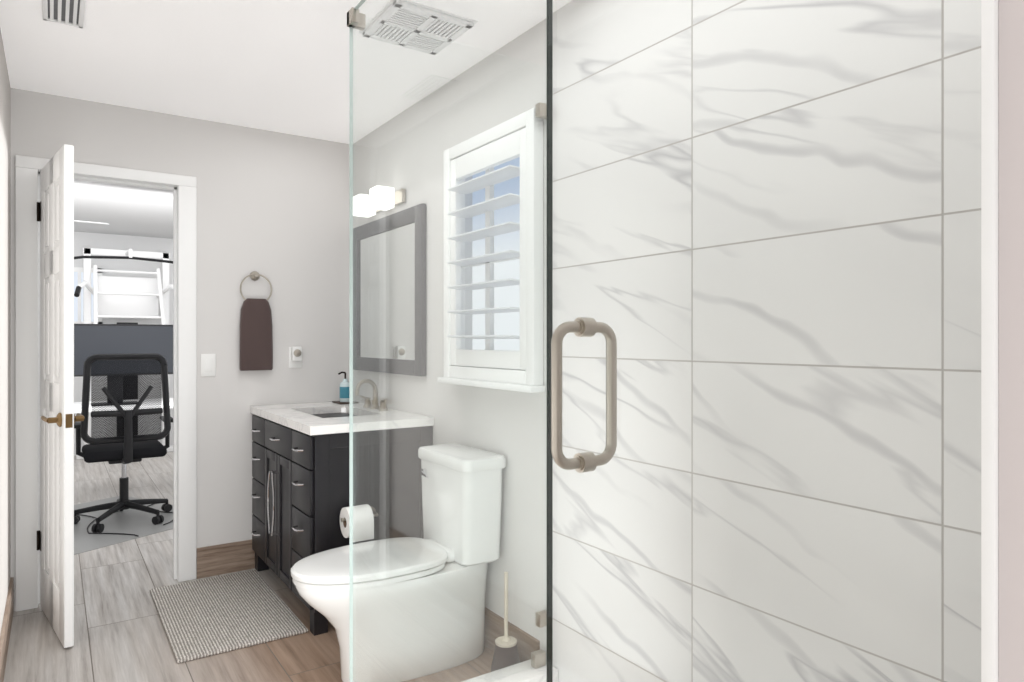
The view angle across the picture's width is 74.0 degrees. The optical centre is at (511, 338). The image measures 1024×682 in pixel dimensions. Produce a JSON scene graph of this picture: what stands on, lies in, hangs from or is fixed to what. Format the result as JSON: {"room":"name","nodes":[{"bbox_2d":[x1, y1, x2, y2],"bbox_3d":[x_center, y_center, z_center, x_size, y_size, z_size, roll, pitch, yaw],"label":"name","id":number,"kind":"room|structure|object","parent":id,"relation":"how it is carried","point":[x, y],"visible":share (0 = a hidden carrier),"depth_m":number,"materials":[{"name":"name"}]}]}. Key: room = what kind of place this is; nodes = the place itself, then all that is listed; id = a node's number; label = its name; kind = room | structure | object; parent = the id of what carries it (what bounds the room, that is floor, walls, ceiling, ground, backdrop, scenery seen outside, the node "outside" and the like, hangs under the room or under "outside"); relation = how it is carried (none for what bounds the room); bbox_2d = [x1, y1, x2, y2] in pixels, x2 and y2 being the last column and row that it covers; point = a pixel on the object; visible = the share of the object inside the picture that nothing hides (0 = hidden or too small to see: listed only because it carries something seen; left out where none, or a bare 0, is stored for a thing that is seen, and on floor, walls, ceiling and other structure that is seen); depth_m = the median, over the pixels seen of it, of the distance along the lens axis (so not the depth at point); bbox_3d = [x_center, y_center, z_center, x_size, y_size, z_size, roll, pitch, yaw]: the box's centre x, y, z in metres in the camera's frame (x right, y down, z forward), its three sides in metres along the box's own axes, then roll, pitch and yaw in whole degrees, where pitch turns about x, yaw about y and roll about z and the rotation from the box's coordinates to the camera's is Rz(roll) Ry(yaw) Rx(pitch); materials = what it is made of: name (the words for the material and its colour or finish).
{"room":"bathroom","nodes":[
{"label":"bathroom","id":0,"kind":"room"},
{"bbox_2d":[0,28,10,633],"bbox_3d":[-1.053,0.050,1.177,0.100,2.440,4.730,0,0,-34],"label":"wall","id":1,"kind":"structure","parent":0,"point":[5,332],"depth_m":2.83,"materials":[{"name":"grey paint"}]},
{"bbox_2d":[0,577,13,681],"bbox_3d":[-1.035,1.190,1.250,0.012,0.160,4.630,0,0,-34],"label":"baseboard","id":2,"kind":"structure","parent":1,"relation":"attached to","point":[9,608],"depth_m":2.74,"materials":[{"name":"brown wood"}]},
{"bbox_2d":[74,232,172,455],"bbox_3d":[-4.700,0.050,7.505,5.800,2.440,0.100,0,0,-34],"label":"wall","id":3,"kind":"structure","parent":0,"point":[82,240],"depth_m":7.68,"materials":[{"name":"white paint"}]},
{"bbox_2d":[74,267,101,323],"bbox_3d":[-5.120,-0.460,7.143,1.400,0.640,0.029,0,0,-34],"label":"window","id":4,"kind":"structure","parent":3,"relation":"in","point":[78,301],"depth_m":7.41,"materials":[{"name":"white"}]},
{"bbox_2d":[11,88,348,610],"bbox_3d":[-1.682,0.050,3.678,1.855,2.440,0.120,0,0,-34],"label":"wall","id":5,"kind":"structure","parent":0,"point":[273,207],"depth_m":3.72,"materials":[{"name":"white paint"}]},
{"bbox_2d":[37,144,84,647],"bbox_3d":[-2.017,0.233,3.005,0.146,2.054,0.609,0,0,-42],"label":"door","id":6,"kind":"structure","parent":5,"relation":"in","point":[58,417],"depth_m":2.88,"materials":[{"name":"white wood"}]},
{"bbox_2d":[15,155,196,611],"bbox_3d":[-2.032,0.206,3.442,0.775,2.127,0.156,0,0,-34],"label":"door frame","id":7,"kind":"structure","parent":5,"relation":"attached to","point":[28,169],"depth_m":3.30,"materials":[{"name":"white wood"}]},
{"bbox_2d":[201,354,215,376],"bbox_3d":[-1.625,0.140,3.638,0.074,0.120,0.010,0,0,-34],"label":"rocker light switch","id":8,"kind":"object","parent":5,"relation":"attached to","point":[208,364],"visible":1,"depth_m":3.63,"materials":[{"name":"white plastic"}]},
{"bbox_2d":[197,539,254,578],"bbox_3d":[-1.550,1.190,3.688,0.295,0.160,0.012,0,0,-34],"label":"baseboard","id":9,"kind":"structure","parent":5,"relation":"attached to","point":[219,559],"depth_m":3.68,"materials":[{"name":"brown wood"}]},
{"bbox_2d":[239,271,272,370],"bbox_3d":[-1.413,-0.102,3.752,0.176,0.549,0.057,0,0,-34],"label":"towel ring","id":10,"kind":"object","parent":5,"relation":"attached to","point":[256,339],"visible":0.98,"depth_m":3.73,"materials":[{"name":"brown fabric"}]},
{"bbox_2d":[289,347,301,367],"bbox_3d":[-1.227,0.104,3.876,0.074,0.122,0.060,0,0,-34],"label":"electrical outlet","id":11,"kind":"object","parent":5,"relation":"attached to","point":[295,357],"visible":1,"depth_m":3.87,"materials":[{"name":"white plastic"}]},
{"bbox_2d":[4,452,493,681],"bbox_3d":[-2.030,1.300,3.546,5.800,0.060,9.750,0,0,-34],"label":"floor","id":12,"kind":"structure","parent":0,"point":[120,635],"depth_m":2.91,"materials":[{"name":"brown wood"}]},
{"bbox_2d":[74,496,172,554],"bbox_3d":[-2.993,1.268,4.531,1.250,0.003,1.550,0,0,29],"label":"chair mat","id":13,"kind":"object","parent":12,"relation":"on","point":[134,521],"visible":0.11,"depth_m":4.59,"materials":[{"name":"grey"}]},
{"bbox_2d":[76,514,138,535],"bbox_3d":[-2.847,1.262,4.611,1.029,0.008,0.190,0,0,38],"label":"cable","id":14,"kind":"object","parent":13,"relation":"on","point":[117,533],"depth_m":4.41,"materials":[{"name":"black plastic"}]},
{"bbox_2d":[74,353,172,532],"bbox_3d":[-2.705,0.683,4.739,0.639,1.168,0.695,0,0,-34],"label":"office chair","id":15,"kind":"object","parent":13,"relation":"on","point":[129,392],"visible":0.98,"depth_m":4.54,"materials":[{"name":"black plastic"}]},
{"bbox_2d":[148,498,172,524],"bbox_3d":[-2.571,1.262,4.989,0.178,0.008,0.841,0,0,-40],"label":"cable","id":16,"kind":"object","parent":13,"relation":"on","point":[160,498],"depth_m":4.94,"materials":[{"name":"black plastic"}]},
{"bbox_2d":[74,398,172,412],"bbox_3d":[-3.358,0.900,5.515,2.600,0.740,0.700,0,0,-34],"label":"desk","id":17,"kind":"object","parent":12,"relation":"on","point":[77,407],"depth_m":5.46,"materials":[{"name":"white"}]},
{"bbox_2d":[74,324,172,376],"bbox_3d":[-3.212,0.205,5.505,1.130,0.650,0.200,0,0,-34],"label":"monitor","id":18,"kind":"object","parent":17,"relation":"on","point":[90,339],"visible":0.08,"depth_m":5.49,"materials":[{"name":"black plastic"}]},
{"bbox_2d":[74,248,172,459],"bbox_3d":[-4.059,0.150,7.179,1.526,2.240,0.777,0,0,-34],"label":"machine","id":19,"kind":"object","parent":12,"relation":"on","point":[124,297],"visible":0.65,"depth_m":7.38,"materials":[{"name":"white metal"}]},
{"bbox_2d":[150,570,307,662],"bbox_3d":[-1.351,1.262,3.178,0.515,0.016,0.920,0,0,-34],"label":"bath mat","id":20,"kind":"object","parent":12,"relation":"on","point":[203,618],"visible":0.92,"depth_m":3.08,"materials":[{"name":"grey fabric"}]},
{"bbox_2d":[250,379,433,635],"bbox_3d":[-0.920,0.740,3.474,0.615,1.061,1.063,0,0,-34],"label":"bathroom vanity","id":21,"kind":"object","parent":12,"relation":"on","point":[300,475],"visible":0.65,"depth_m":3.12,"materials":[{"name":"dark painted wood"},{"name":"chrome"}]},
{"bbox_2d":[332,372,358,403],"bbox_3d":[-0.964,0.278,3.933,0.110,0.182,0.140,0,0,-34],"label":"soap dispenser","id":22,"kind":"object","parent":21,"relation":"on","point":[344,391],"visible":0.9,"depth_m":3.90,"materials":[{"name":"blue plastic"}]},
{"bbox_2d":[340,504,378,541],"bbox_3d":[-0.651,0.786,2.943,0.182,0.134,0.136,0,0,-34],"label":"toilet paper roll","id":23,"kind":"object","parent":21,"relation":"attached to","point":[344,519],"visible":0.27,"depth_m":2.89,"materials":[{"name":"white paper"}]},
{"bbox_2d":[291,443,505,681],"bbox_3d":[-0.453,0.864,2.620,0.779,0.813,0.426,0,0,-34],"label":"toilet","id":24,"kind":"object","parent":12,"relation":"on","point":[320,580],"visible":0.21,"depth_m":2.57,"materials":[{"name":"white ceramic"}]},
{"bbox_2d":[491,572,519,671],"bbox_3d":[-0.022,1.070,2.536,0.116,0.400,0.116,0,0,-34],"label":"plunger","id":25,"kind":"object","parent":12,"relation":"on","point":[507,647],"depth_m":2.51,"materials":[{"name":"beige plastic"}]},
{"bbox_2d":[463,659,557,681],"bbox_3d":[0.255,1.220,1.561,0.800,0.100,1.746,0,0,-34],"label":"shower curb","id":26,"kind":"object","parent":12,"relation":"on","point":[543,672],"depth_m":2.37,"materials":[{"name":"stone"}]},
{"bbox_2d":[347,0,546,681],"bbox_3d":[0.088,0.093,1.850,0.756,2.152,0.989,0,0,-34],"label":"glass panels","id":27,"kind":"object","parent":26,"relation":"on","point":[356,19],"visible":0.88,"depth_m":1.84,"materials":[{"name":"clear glass"}]},
{"bbox_2d":[0,0,571,238],"bbox_3d":[-2.016,-1.210,3.525,5.800,0.080,9.700,0,0,-34],"label":"ceiling","id":28,"kind":"structure","parent":0,"point":[281,66],"depth_m":2.89,"materials":[{"name":"white paint"}]},
{"bbox_2d":[42,0,85,27],"bbox_3d":[-1.566,-1.163,2.375,0.124,0.012,0.310,0,0,-34],"label":"ceiling vent","id":29,"kind":"object","parent":28,"relation":"in","point":[68,12],"visible":1,"depth_m":2.42,"materials":[{"name":"grey"}]},
{"bbox_2d":[74,220,108,224],"bbox_3d":[-3.576,-0.985,4.658,1.405,0.369,1.444,0,0,-34],"label":"ceiling light","id":30,"kind":"object","parent":28,"relation":"hanging from","point":[91,222],"visible":0.21,"depth_m":4.97,"materials":[{"name":"white"}]},
{"bbox_2d":[359,0,477,54],"bbox_3d":[-0.355,-1.161,2.547,0.330,0.018,0.330,0,0,-34],"label":"ceiling vent","id":31,"kind":"object","parent":28,"relation":"in","point":[427,26],"depth_m":2.51,"materials":[{"name":"white"}]},
{"bbox_2d":[353,18,546,661],"bbox_3d":[-0.434,0.050,3.335,0.030,2.440,2.085,0,0,-34],"label":"wall","id":32,"kind":"structure","parent":0,"point":[537,89],"depth_m":2.83,"materials":[{"name":"white paint"}]},
{"bbox_2d":[353,185,405,216],"bbox_3d":[-0.730,-0.728,3.627,0.127,0.105,0.490,0,0,-34],"label":"sconce","id":33,"kind":"object","parent":32,"relation":"attached to","point":[383,188],"depth_m":3.50,"materials":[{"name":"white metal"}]},
{"bbox_2d":[353,203,425,376],"bbox_3d":[-0.677,-0.235,3.639,0.027,0.830,0.910,0,0,-34],"label":"vanity mirror","id":34,"kind":"object","parent":32,"relation":"attached to","point":[396,301],"depth_m":3.56,"materials":[{"name":"grey mirror"}]},
{"bbox_2d":[438,108,544,392],"bbox_3d":[-0.099,-0.323,2.762,0.108,1.034,0.714,0,0,-34],"label":"window shutter","id":35,"kind":"object","parent":32,"relation":"attached to","point":[528,236],"depth_m":2.69,"materials":[{"name":"white wood"}]},
{"bbox_2d":[485,607,539,661],"bbox_3d":[-0.142,1.193,2.865,0.012,0.155,0.860,0,0,-34],"label":"baseboard","id":36,"kind":"structure","parent":32,"relation":"attached to","point":[490,627],"depth_m":2.66,"materials":[{"name":"brown wood"}]},
{"bbox_2d":[465,176,471,349],"bbox_3d":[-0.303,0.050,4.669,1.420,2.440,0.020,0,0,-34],"label":"window frame","id":37,"kind":"structure","parent":0,"point":[468,196],"depth_m":4.66,"materials":[{"name":"white"}]},
{"bbox_2d":[553,0,980,681],"bbox_3d":[0.974,0.050,1.360,0.164,2.440,2.765,0,0,-34],"label":"tiled wall","id":38,"kind":"structure","parent":0,"point":[901,240],"depth_m":1.70,"materials":[{"name":"tile"}]},
{"bbox_2d":[998,0,1023,681],"bbox_3d":[0.809,0.050,0.790,0.746,2.440,0.146,0,0,-34],"label":"wall","id":39,"kind":"structure","parent":0,"point":[1010,340],"depth_m":0.63,"materials":[{"name":"white paint"}]},
{"bbox_2d":[547,0,980,681],"bbox_3d":[0.261,0.089,0.943,0.139,2.138,0.695,0,0,-34],"label":"shower door","id":40,"kind":"structure","parent":39,"relation":"attached to","point":[583,326],"depth_m":0.97,"materials":[{"name":"clear glass"}]},
{"bbox_2d":[981,0,997,681],"bbox_3d":[0.459,0.050,0.649,0.024,2.440,0.012,0,0,-34],"label":"trim","id":41,"kind":"structure","parent":39,"relation":"attached to","point":[989,340],"depth_m":0.64,"materials":[{"name":"white"}]},
{"label":"outside","id":42,"kind":"structure","parent":0,"visible":0},
{"bbox_2d":[472,157,519,350],"bbox_3d":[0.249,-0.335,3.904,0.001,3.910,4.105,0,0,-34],"label":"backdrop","id":43,"kind":"structure","parent":42,"point":[498,274],"depth_m":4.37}
]}

